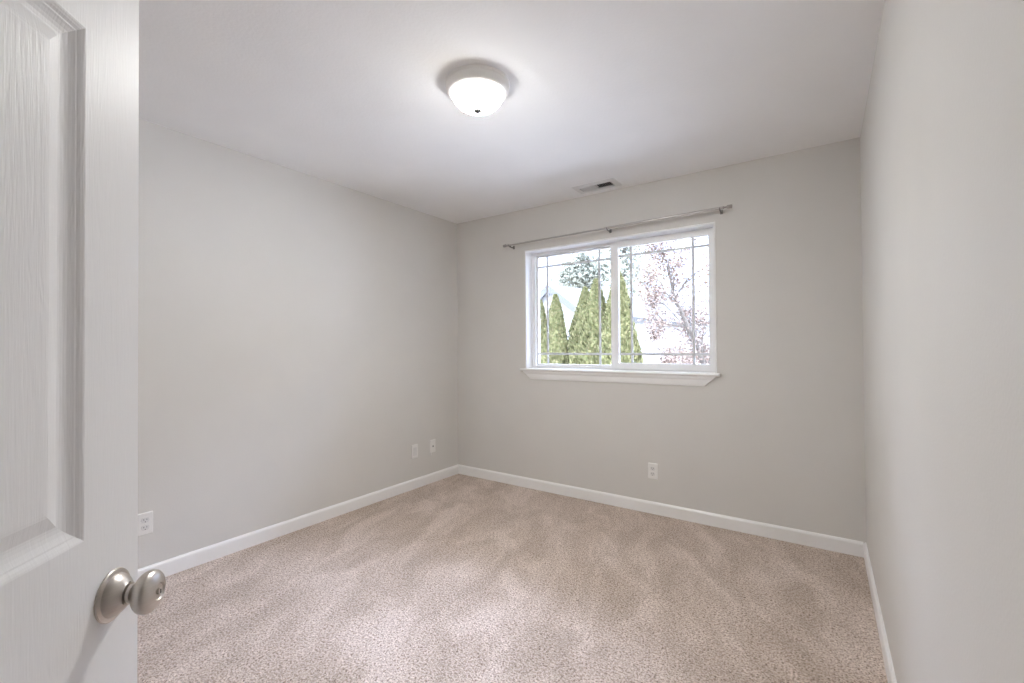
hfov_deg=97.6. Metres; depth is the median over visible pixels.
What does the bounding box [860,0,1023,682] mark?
wall
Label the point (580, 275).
evergreen tree
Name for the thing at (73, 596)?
door
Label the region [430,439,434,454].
jack plate
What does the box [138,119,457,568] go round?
wall
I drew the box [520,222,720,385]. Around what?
window
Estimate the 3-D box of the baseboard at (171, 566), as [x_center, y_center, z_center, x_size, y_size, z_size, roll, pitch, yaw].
[-1.554,1.230,2.877,0.013,0.086,3.630,-1,-1,35]
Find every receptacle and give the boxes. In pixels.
[141,517,148,522]
[141,524,148,530]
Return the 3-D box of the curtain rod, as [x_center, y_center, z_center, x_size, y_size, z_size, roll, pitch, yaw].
[0.698,-0.863,3.489,1.852,0.054,0.083,-1,-1,35]
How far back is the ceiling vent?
3.39 m
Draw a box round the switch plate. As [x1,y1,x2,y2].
[411,444,417,458]
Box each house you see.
[540,284,669,362]
[646,286,709,363]
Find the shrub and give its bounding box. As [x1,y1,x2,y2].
[643,308,709,363]
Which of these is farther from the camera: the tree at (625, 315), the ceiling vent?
the tree at (625, 315)
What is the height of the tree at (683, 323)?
3.765 m
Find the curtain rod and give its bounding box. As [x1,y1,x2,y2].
[503,204,731,248]
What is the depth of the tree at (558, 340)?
9.17 m
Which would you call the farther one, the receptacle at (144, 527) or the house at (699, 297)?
the house at (699, 297)
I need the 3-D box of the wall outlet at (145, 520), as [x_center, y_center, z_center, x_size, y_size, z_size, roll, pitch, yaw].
[-1.926,0.957,2.351,0.009,0.116,0.070,-1,-1,35]
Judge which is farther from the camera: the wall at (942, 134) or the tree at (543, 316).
the tree at (543, 316)
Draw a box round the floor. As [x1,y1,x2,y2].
[137,474,887,682]
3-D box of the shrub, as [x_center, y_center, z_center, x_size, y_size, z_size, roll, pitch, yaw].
[3.444,0.466,9.012,1.984,2.399,1.582,-1,-1,35]
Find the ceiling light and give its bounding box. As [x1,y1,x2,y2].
[445,64,508,114]
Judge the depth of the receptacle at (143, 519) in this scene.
2.35 m
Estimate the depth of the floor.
2.16 m
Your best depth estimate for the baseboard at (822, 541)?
3.15 m
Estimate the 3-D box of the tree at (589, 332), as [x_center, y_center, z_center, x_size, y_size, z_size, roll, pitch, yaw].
[1.619,0.221,8.654,0.934,2.902,0.952,0,-1,-16]
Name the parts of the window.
fixed sash, sill, sliding sash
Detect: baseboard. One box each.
[138,464,458,577]
[458,465,863,557]
[864,542,896,682]
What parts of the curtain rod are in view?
rod, rod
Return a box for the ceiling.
[139,0,883,223]
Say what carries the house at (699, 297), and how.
on the ground
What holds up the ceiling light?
attached to the ceiling
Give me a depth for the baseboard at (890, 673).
1.87 m
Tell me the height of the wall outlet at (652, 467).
0.116 m
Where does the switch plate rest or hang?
attached to the wall at (298, 331)
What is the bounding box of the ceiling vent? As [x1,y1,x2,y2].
[571,178,621,193]
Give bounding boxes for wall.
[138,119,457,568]
[457,137,865,542]
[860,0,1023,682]
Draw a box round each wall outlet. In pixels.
[138,511,152,536]
[648,463,657,479]
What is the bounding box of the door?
[0,0,165,682]
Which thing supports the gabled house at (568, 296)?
on the ground
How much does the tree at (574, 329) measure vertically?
2.826 m
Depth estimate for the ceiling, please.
2.08 m
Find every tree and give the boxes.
[540,293,568,363]
[540,300,546,363]
[550,252,610,288]
[566,286,589,363]
[578,278,605,364]
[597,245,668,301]
[597,271,643,364]
[629,236,709,363]
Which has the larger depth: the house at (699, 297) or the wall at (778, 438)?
the house at (699, 297)

